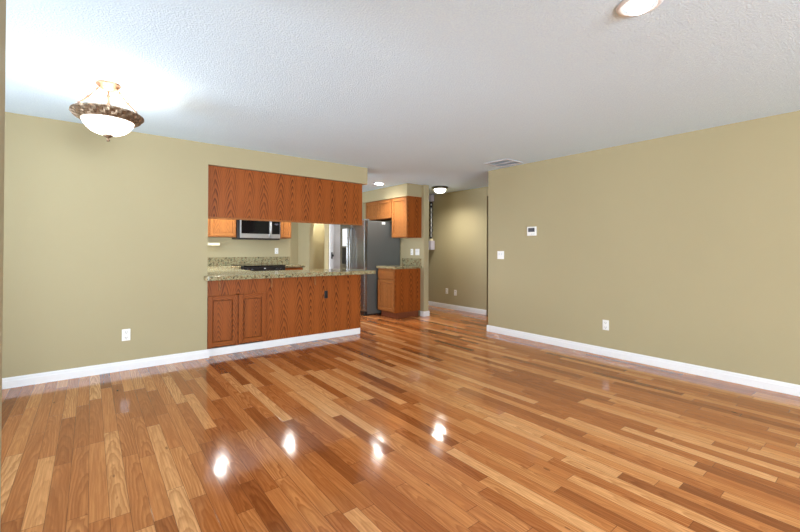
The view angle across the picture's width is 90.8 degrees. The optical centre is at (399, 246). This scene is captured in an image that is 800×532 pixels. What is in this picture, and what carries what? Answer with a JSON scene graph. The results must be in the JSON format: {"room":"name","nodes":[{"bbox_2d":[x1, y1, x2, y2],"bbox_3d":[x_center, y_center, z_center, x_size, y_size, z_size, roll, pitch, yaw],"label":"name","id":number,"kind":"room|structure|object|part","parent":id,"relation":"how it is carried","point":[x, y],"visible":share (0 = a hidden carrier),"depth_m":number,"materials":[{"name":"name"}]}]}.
{"room":"empty living room","nodes":[
{"label":"empty living room","id":0,"kind":"room"},
{"bbox_2d":[0,0,5,520],"bbox_3d":[-0.488,0.003,-1.769,2.450,2.440,6.218,1,-1,-38],"label":"wall","id":1,"kind":"structure","parent":0,"point":[2,2],"depth_m":1.41,"materials":[{"name":"beige paint"}]},
{"bbox_2d":[2,112,367,377],"bbox_3d":[-2.934,0.037,4.160,5.912,2.440,0.400,1,-1,-38],"label":"wall","id":2,"kind":"structure","parent":0,"point":[102,238],"depth_m":3.92,"materials":[{"name":"beige paint"}]},
{"bbox_2d":[2,349,208,388],"bbox_3d":[-3.655,1.201,3.327,3.768,0.094,0.014,1,-1,-38],"label":"baseboard","id":3,"kind":"structure","parent":2,"relation":"attached to","point":[31,379],"depth_m":3.87,"materials":[{"name":"white paint"}]},
{"bbox_2d":[122,329,129,340],"bbox_3d":[-2.785,0.898,4.012,0.072,0.118,0.009,1,-1,-38],"label":"wall outlet","id":4,"kind":"object","parent":2,"relation":"attached to","point":[125,332],"visible":1,"depth_m":4.01,"materials":[{"name":"white plastic"}]},
{"bbox_2d":[208,165,361,225],"bbox_3d":[-1.482,-0.622,5.302,2.099,0.611,0.329,1,-1,-38],"label":"upper cabinet","id":5,"kind":"object","parent":2,"relation":"attached to","point":[233,194],"visible":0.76,"depth_m":5.06,"materials":[{"name":"red wood"}]},
{"bbox_3d":[-1.391,-0.327,5.182,2.099,0.020,0.029,1,-1,-38],"label":"trim","id":6,"kind":"part","parent":5,"relation":"part of","materials":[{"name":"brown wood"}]},
{"bbox_2d":[208,237,289,265],"bbox_3d":[-3.195,0.060,7.571,2.210,2.440,0.120,1,-1,-38],"label":"wall","id":7,"kind":"structure","parent":0,"point":[228,247],"depth_m":7.67,"materials":[{"name":"beige paint"}]},
{"bbox_2d":[208,243,219,245],"bbox_3d":[-3.634,-0.047,6.979,0.777,0.048,0.268,1,-1,-38],"label":"wall ledge","id":8,"kind":"object","parent":7,"relation":"attached to","point":[209,244],"visible":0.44,"depth_m":7.08,"materials":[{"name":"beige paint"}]},
{"bbox_2d":[208,257,230,264],"bbox_3d":[-3.563,0.271,7.189,0.903,0.149,0.022,1,-1,-38],"label":"backsplash","id":9,"kind":"structure","parent":7,"relation":"attached to","point":[211,260],"depth_m":7.34,"materials":[{"name":"stone"}]},
{"bbox_2d":[208,218,235,237],"bbox_3d":[-3.505,-0.550,7.036,1.043,0.750,0.340,1,-1,-38],"label":"upper cabinet","id":10,"kind":"object","parent":7,"relation":"attached to","point":[226,228],"visible":0.26,"depth_m":7.07,"materials":[{"name":"brown wood"}]},
{"bbox_3d":[-3.181,-0.548,7.096,0.307,0.584,0.010,1,-1,-38],"label":"door","id":11,"kind":"part","parent":10,"relation":"part of","materials":[{"name":"brown wood"}]},
{"bbox_3d":[-3.178,-0.221,7.088,0.323,0.055,0.022,1,-1,-38],"label":"rail","id":12,"kind":"part","parent":10,"relation":"part of","materials":[{"name":"brown wood"}]},
{"bbox_2d":[231,257,270,263],"bbox_3d":[-2.903,0.277,7.710,0.775,0.149,0.016,1,-1,-38],"label":"backsplash","id":13,"kind":"structure","parent":7,"relation":"attached to","point":[234,260],"depth_m":7.70,"materials":[{"name":"stone"}]},
{"bbox_2d":[232,220,279,239],"bbox_3d":[-2.742,-0.326,7.565,0.800,0.385,0.443,1,-1,-38],"label":"microwave","id":14,"kind":"object","parent":7,"relation":"attached to","point":[245,229],"visible":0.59,"depth_m":7.42,"materials":[{"name":"silver metal"}]},
{"bbox_3d":[-2.709,-0.337,7.410,0.572,0.355,0.035,1,-1,-38],"label":"door","id":15,"kind":"part","parent":14,"relation":"part of","materials":[{"name":"metal"}]},
{"bbox_3d":[-2.412,-0.334,7.644,0.179,0.355,0.033,1,-1,-38],"label":"control panel","id":16,"kind":"part","parent":14,"relation":"part of","materials":[{"name":"metal"}]},
{"bbox_2d":[271,257,289,263],"bbox_3d":[-2.439,0.281,8.069,0.393,0.149,0.022,1,-1,-38],"label":"backsplash","id":17,"kind":"structure","parent":7,"relation":"attached to","point":[274,260],"depth_m":8.06,"materials":[{"name":"stone"}]},
{"bbox_2d":[280,222,290,238],"bbox_3d":[-2.360,-0.539,7.933,0.238,0.750,0.340,1,-1,-38],"label":"upper cabinet","id":18,"kind":"object","parent":7,"relation":"attached to","point":[285,227],"visible":0.42,"depth_m":7.81,"materials":[{"name":"brown wood"}]},
{"bbox_3d":[-2.265,-0.540,7.813,0.097,0.594,0.010,1,-1,-38],"label":"door","id":19,"kind":"part","parent":18,"relation":"part of","materials":[{"name":"brown wood"}]},
{"bbox_2d":[290,222,324,268],"bbox_3d":[-2.616,0.079,9.905,6.300,2.440,0.120,1,-1,-38],"label":"wall","id":20,"kind":"structure","parent":0,"point":[318,231],"depth_m":10.17,"materials":[{"name":"beige paint"}]},
{"bbox_2d":[298,223,328,269],"bbox_3d":[-2.024,0.077,9.283,0.095,2.440,1.590,1,-1,-38],"label":"wall","id":21,"kind":"structure","parent":0,"point":[305,230],"depth_m":9.44,"materials":[{"name":"beige paint"}]},
{"bbox_2d":[362,185,428,315],"bbox_3d":[-0.706,0.079,8.861,0.120,2.440,3.880,1,-1,-38],"label":"wall","id":22,"kind":"structure","parent":0,"point":[406,244],"depth_m":7.35,"materials":[{"name":"beige paint"}]},
{"bbox_2d":[366,199,391,220],"bbox_3d":[-0.310,-0.727,7.985,0.345,0.378,0.912,1,-1,-38],"label":"upper cabinet","id":23,"kind":"object","parent":22,"relation":"attached to","point":[381,210],"visible":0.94,"depth_m":7.85,"materials":[{"name":"red wood"}]},
{"bbox_3d":[-0.571,-0.726,8.066,0.010,0.228,0.312,1,-1,-38],"label":"door","id":24,"kind":"part","parent":23,"relation":"part of","materials":[{"name":"brown wood"}]},
{"bbox_3d":[-0.292,-0.727,7.710,0.010,0.228,0.306,1,-1,-38],"label":"door","id":25,"kind":"part","parent":23,"relation":"part of","materials":[{"name":"brown wood"}]},
{"bbox_2d":[362,183,421,202],"bbox_3d":[-0.199,-1.033,7.846,0.350,0.228,1.510,1,-1,-38],"label":"soffit","id":26,"kind":"object","parent":22,"relation":"attached to","point":[407,189],"depth_m":7.48,"materials":[{"name":"beige paint"}]},
{"bbox_2d":[392,196,421,237],"bbox_3d":[0.119,-0.541,7.436,0.345,0.755,0.475,1,-1,-38],"label":"upper cabinet","id":27,"kind":"object","parent":22,"relation":"attached to","point":[406,210],"visible":1,"depth_m":7.28,"materials":[{"name":"brown wood"}]},
{"bbox_3d":[-0.012,-0.203,7.337,0.022,0.055,0.342,1,-1,-38],"label":"rail","id":28,"kind":"part","parent":27,"relation":"part of","materials":[{"name":"brown wood"}]},
{"bbox_3d":[-0.006,-0.541,7.343,0.010,0.604,0.326,1,-1,-38],"label":"door","id":29,"kind":"part","parent":27,"relation":"part of","materials":[{"name":"brown wood"}]},
{"bbox_3d":[-0.010,-0.878,7.342,0.022,0.055,0.342,1,-1,-38],"label":"rail","id":30,"kind":"part","parent":27,"relation":"part of","materials":[{"name":"brown wood"}]},
{"bbox_3d":[0.269,-0.542,7.259,0.326,0.755,0.012,1,-1,-38],"label":"panel","id":31,"kind":"part","parent":27,"relation":"part of","materials":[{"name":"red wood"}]},
{"bbox_2d":[402,258,420,265],"bbox_3d":[0.217,0.293,7.563,0.020,0.137,0.560,1,-1,-38],"label":"backsplash","id":32,"kind":"structure","parent":22,"relation":"attached to","point":[405,261],"depth_m":7.54,"materials":[{"name":"stone"}]},
{"bbox_2d":[420,311,429,316],"bbox_3d":[-0.706,1.252,8.847,0.148,0.094,3.894,1,-1,-38],"label":"baseboard","id":33,"kind":"structure","parent":22,"relation":"attached to","point":[422,313],"depth_m":7.31,"materials":[{"name":"white paint"}]},
{"bbox_2d":[0,305,799,531],"bbox_3d":[0.042,1.323,3.457,10.050,0.120,14.200,1,-1,-38],"label":"floor","id":34,"kind":"structure","parent":0,"point":[441,421],"depth_m":2.52,"materials":[{"name":"brown wood"}]},
{"bbox_2d":[231,264,285,270],"bbox_3d":[-2.650,0.800,7.382,0.769,0.922,0.797,1,-1,-38],"label":"range","id":35,"kind":"object","parent":34,"relation":"on","point":[251,267],"visible":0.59,"depth_m":7.13,"materials":[{"name":"black metal"}]},
{"bbox_2d":[231,264,285,266],"bbox_3d":[-2.661,0.347,7.401,0.769,0.016,0.756,1,-1,-38],"label":"cooktop","id":36,"kind":"object","parent":35,"relation":"in","point":[242,265],"depth_m":7.22,"materials":[{"name":"black glass"}]},
{"bbox_3d":[-2.445,0.417,7.125,0.756,0.125,0.045,1,-1,-38],"label":"control panel","id":37,"kind":"part","parent":35,"relation":"part of","materials":[{"name":"black plastic"}]},
{"bbox_2d":[207,275,360,356],"bbox_3d":[-1.560,0.831,5.374,2.086,0.878,0.570,1,-1,-38],"label":"base cabinet","id":38,"kind":"object","parent":34,"relation":"on","point":[273,312],"visible":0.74,"depth_m":5.05,"materials":[{"name":"red wood"}]},
{"bbox_3d":[-2.079,1.136,4.618,0.219,0.055,0.022,1,-1,-38],"label":"rail","id":39,"kind":"part","parent":38,"relation":"part of","materials":[{"name":"red wood"}]},
{"bbox_3d":[-2.081,0.868,4.625,0.203,0.464,0.010,1,-1,-38],"label":"door","id":40,"kind":"part","parent":38,"relation":"part of","materials":[{"name":"red wood"}]},
{"bbox_3d":[-2.077,0.601,4.622,0.219,0.055,0.022,1,-1,-38],"label":"rail","id":41,"kind":"part","parent":38,"relation":"part of","materials":[{"name":"red wood"}]},
{"bbox_3d":[-1.951,0.783,4.745,0.696,0.794,0.018,1,-1,-38],"label":"frame","id":42,"kind":"part","parent":38,"relation":"part of","materials":[{"name":"red wood"}]},
{"bbox_3d":[-1.808,1.138,4.831,0.216,0.055,0.022,1,-1,-38],"label":"rail","id":43,"kind":"part","parent":38,"relation":"part of","materials":[{"name":"red wood"}]},
{"bbox_3d":[-1.810,0.871,4.837,0.200,0.464,0.010,1,-1,-38],"label":"door","id":44,"kind":"part","parent":38,"relation":"part of","materials":[{"name":"red wood"}]},
{"bbox_3d":[-1.806,0.603,4.835,0.216,0.055,0.022,1,-1,-38],"label":"rail","id":45,"kind":"part","parent":38,"relation":"part of","materials":[{"name":"red wood"}]},
{"bbox_3d":[-1.399,1.228,5.167,2.046,0.084,0.032,1,-1,-38],"label":"skirting","id":46,"kind":"part","parent":38,"relation":"part of","materials":[{"name":"white paint"}]},
{"bbox_3d":[-1.131,0.791,5.386,1.385,0.794,0.020,1,-1,-38],"label":"panel","id":47,"kind":"part","parent":38,"relation":"part of","materials":[{"name":"red wood"}]},
{"bbox_2d":[285,267,302,269],"bbox_3d":[-2.243,0.847,7.820,0.396,0.878,0.647,1,-1,-38],"label":"base cabinet","id":48,"kind":"object","parent":34,"relation":"on","point":[292,268],"visible":0.11,"depth_m":7.62,"materials":[{"name":"red wood"}]},
{"bbox_2d":[271,257,304,267],"bbox_3d":[-2.223,0.303,7.829,0.438,0.195,0.668,1,-1,-38],"label":"countertop","id":49,"kind":"structure","parent":48,"relation":"on","point":[274,260],"depth_m":7.99,"materials":[{"name":"stone"}]},
{"bbox_2d":[340,219,399,315],"bbox_3d":[-0.642,0.390,7.879,0.926,1.803,0.902,1,-1,-38],"label":"refrigerator","id":50,"kind":"object","parent":34,"relation":"on","point":[370,245],"visible":0.64,"depth_m":7.48,"materials":[{"name":"grey metal"}]},
{"bbox_3d":[-1.098,-0.183,7.843,0.005,0.345,0.180,1,-1,-38],"label":"control panel","id":51,"kind":"part","parent":50,"relation":"part of","materials":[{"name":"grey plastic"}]},
{"bbox_3d":[-1.055,0.353,7.850,0.072,1.705,0.438,1,-1,-38],"label":"door","id":52,"kind":"part","parent":50,"relation":"part of","materials":[{"name":"metal"}]},
{"bbox_3d":[-1.003,0.189,7.667,0.093,1.114,0.024,0,0,-30],"label":"handle","id":53,"kind":"part","parent":50,"relation":"part of","materials":[{"name":"metal"}]},
{"bbox_3d":[-0.949,0.189,7.597,0.023,1.114,0.093,0,-1,44],"label":"handle","id":54,"kind":"part","parent":50,"relation":"part of","materials":[{"name":"metal"}]},
{"bbox_3d":[-0.775,0.351,7.494,0.072,1.705,0.456,1,-1,-38],"label":"door","id":55,"kind":"part","parent":50,"relation":"part of","materials":[{"name":"metal"}]},
{"bbox_2d":[378,268,419,317],"bbox_3d":[-0.021,0.848,7.378,0.615,0.886,0.523,1,-1,-38],"label":"base cabinet","id":56,"kind":"object","parent":34,"relation":"on","point":[398,289],"visible":0.99,"depth_m":7.18,"materials":[{"name":"brown wood"}]},
{"bbox_3d":[-0.257,0.636,7.201,0.022,0.055,0.383,1,-1,-38],"label":"rail","id":57,"kind":"part","parent":56,"relation":"part of","materials":[{"name":"brown wood"}]},
{"bbox_3d":[-0.259,1.141,7.197,0.022,0.055,0.383,1,-1,-38],"label":"rail","id":58,"kind":"part","parent":56,"relation":"part of","materials":[{"name":"brown wood"}]},
{"bbox_3d":[-0.253,0.888,7.203,0.010,0.434,0.367,1,-1,-38],"label":"door","id":59,"kind":"part","parent":56,"relation":"part of","materials":[{"name":"brown wood"}]},
{"bbox_3d":[-0.255,0.513,7.202,0.020,0.140,0.493,1,-1,-38],"label":"drawer","id":60,"kind":"part","parent":56,"relation":"part of","materials":[{"name":"brown wood"}]},
{"bbox_2d":[376,258,421,268],"bbox_3d":[-0.021,0.313,7.370,0.633,0.181,0.570,1,-1,-38],"label":"countertop","id":61,"kind":"structure","parent":56,"relation":"on","point":[407,263],"depth_m":7.38,"materials":[{"name":"stone"}]},
{"bbox_3d":[0.143,0.794,7.184,0.594,0.781,0.015,1,-1,-38],"label":"panel","id":62,"kind":"part","parent":56,"relation":"part of","materials":[{"name":"red wood"}]},
{"bbox_3d":[-2.858,0.833,6.259,0.923,0.878,2.345,1,-1,-38],"label":"base cabinet","id":63,"kind":"object","parent":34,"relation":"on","visible":0},
{"bbox_2d":[204,257,375,280],"bbox_3d":[-2.202,0.295,6.293,2.284,0.201,3.111,1,-1,-38],"label":"countertop","id":64,"kind":"structure","parent":63,"relation":"on","point":[219,268],"depth_m":5.33,"materials":[{"name":"stone"}]},
{"bbox_2d":[5,0,799,194],"bbox_3d":[0.051,-1.237,3.476,10.050,0.120,14.200,1,-1,-38],"label":"ceiling","id":65,"kind":"structure","parent":0,"point":[419,92],"depth_m":2.67,"materials":[{"name":"white paint"}]},
{"bbox_2d":[69,80,143,141],"bbox_3d":[-2.134,-0.977,2.886,0.444,0.423,0.443,1,-1,-38],"label":"ceiling lamp","id":66,"kind":"object","parent":65,"relation":"attached to","point":[107,120],"visible":1,"depth_m":2.79,"materials":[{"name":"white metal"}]},
{"bbox_3d":[-2.187,-1.064,2.765,0.021,0.190,0.158,0,0,23],"label":"arm","id":67,"kind":"part","parent":66,"relation":"part of","materials":[{"name":"orange metal"}]},
{"bbox_3d":[-2.135,-0.877,2.886,0.320,0.126,0.320,1,-1,-38],"label":"lamp shade","id":68,"kind":"part","parent":66,"relation":"part of","materials":[{"name":"white glass"}]},
{"bbox_3d":[-2.134,-1.050,2.887,0.030,0.180,0.030,1,-1,-38],"label":"stem","id":69,"kind":"part","parent":66,"relation":"part of","materials":[{"name":"orange metal"}]},
{"bbox_3d":[-2.002,-1.062,2.902,0.158,0.190,0.021,0,0,-7],"label":"arm","id":70,"kind":"part","parent":66,"relation":"part of","materials":[{"name":"orange metal"}]},
{"bbox_2d":[432,186,447,192],"bbox_3d":[0.768,-1.084,7.577,0.310,0.121,0.310,1,-1,-38],"label":"flush light","id":71,"kind":"object","parent":65,"relation":"attached to","point":[438,189],"visible":1,"depth_m":7.48,"materials":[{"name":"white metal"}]},
{"bbox_2d":[484,159,522,167],"bbox_3d":[1.429,-1.151,5.454,0.360,0.011,0.385,1,-1,-38],"label":"ceiling vent","id":72,"kind":"object","parent":65,"relation":"in","point":[510,160],"visible":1,"depth_m":5.44,"materials":[{"name":"white metal"}]},
{"bbox_2d":[616,0,662,16],"bbox_3d":[1.169,-1.167,1.927,0.200,0.032,0.200,1,-1,-38],"label":"recessed light","id":73,"kind":"object","parent":65,"relation":"in","point":[637,7],"visible":1,"depth_m":1.92,"materials":[{"name":"white paint"}]},
{"bbox_2d":[429,186,487,314],"bbox_3d":[1.052,0.082,8.352,0.120,2.440,6.850,1,-1,-38],"label":"wall","id":74,"kind":"structure","parent":0,"point":[458,261],"depth_m":8.02,"materials":[{"name":"beige paint"}]},
{"bbox_2d":[429,194,434,249],"bbox_3d":[0.679,-0.535,8.576,0.110,1.204,0.110,1,-1,-38],"label":"wall decoration","id":75,"kind":"object","parent":74,"relation":"attached to","point":[431,197],"depth_m":8.56,"materials":[{"name":"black metal"}]},
{"bbox_2d":[428,301,486,314],"bbox_3d":[0.261,1.258,9.239,0.014,0.094,4.470,1,-1,-38],"label":"baseboard","id":76,"kind":"structure","parent":74,"relation":"attached to","point":[436,304],"depth_m":8.04,"materials":[{"name":"white paint"}]},
{"bbox_2d":[488,110,799,384],"bbox_3d":[3.951,0.052,2.780,0.120,2.440,8.303,1,-1,-38],"label":"wall","id":77,"kind":"structure","parent":0,"point":[688,243],"depth_m":4.14,"materials":[{"name":"beige paint"}]},
{"bbox_2d":[497,251,503,258],"bbox_3d":[1.484,0.125,5.821,0.011,0.118,0.118,1,-1,-38],"label":"light switch","id":78,"kind":"object","parent":77,"relation":"attached to","point":[500,254],"visible":1,"depth_m":5.82,"materials":[{"name":"white plastic"}]},
{"bbox_2d":[527,226,536,235],"bbox_3d":[1.805,-0.211,5.402,0.028,0.124,0.140,1,-1,-38],"label":"thermostat","id":79,"kind":"object","parent":77,"relation":"attached to","point":[531,231],"visible":1,"depth_m":5.38,"materials":[{"name":"white plastic"}]},
{"bbox_2d":[603,320,608,329],"bbox_3d":[2.412,0.920,4.628,0.009,0.118,0.072,1,-1,-38],"label":"wall outlet","id":80,"kind":"object","parent":77,"relation":"attached to","point":[605,322],"visible":1,"depth_m":4.62,"materials":[{"name":"white plastic"}]},
{"bbox_2d":[487,325,799,396],"bbox_3d":[3.828,1.225,2.815,0.014,0.094,8.118,1,-1,-38],"label":"baseboard","id":81,"kind":"structure","parent":77,"relation":"attached to","point":[763,383],"depth_m":4.14,"materials":[{"name":"white paint"}]},
{"bbox_3d":[-1.259,-0.953,8.939,0.670,0.380,0.100,1,-1,-38],"label":"wall","id":82,"kind":"structure","parent":0,"visible":0},
{"bbox_2d":[329,224,339,268],"bbox_3d":[-1.235,0.273,8.829,0.740,2.032,0.086,1,-1,-38],"label":"door","id":83,"kind":"structure","parent":82,"relation":"in","point":[334,230],"depth_m":8.70,"materials":[{"name":"white paint"}]}
]}

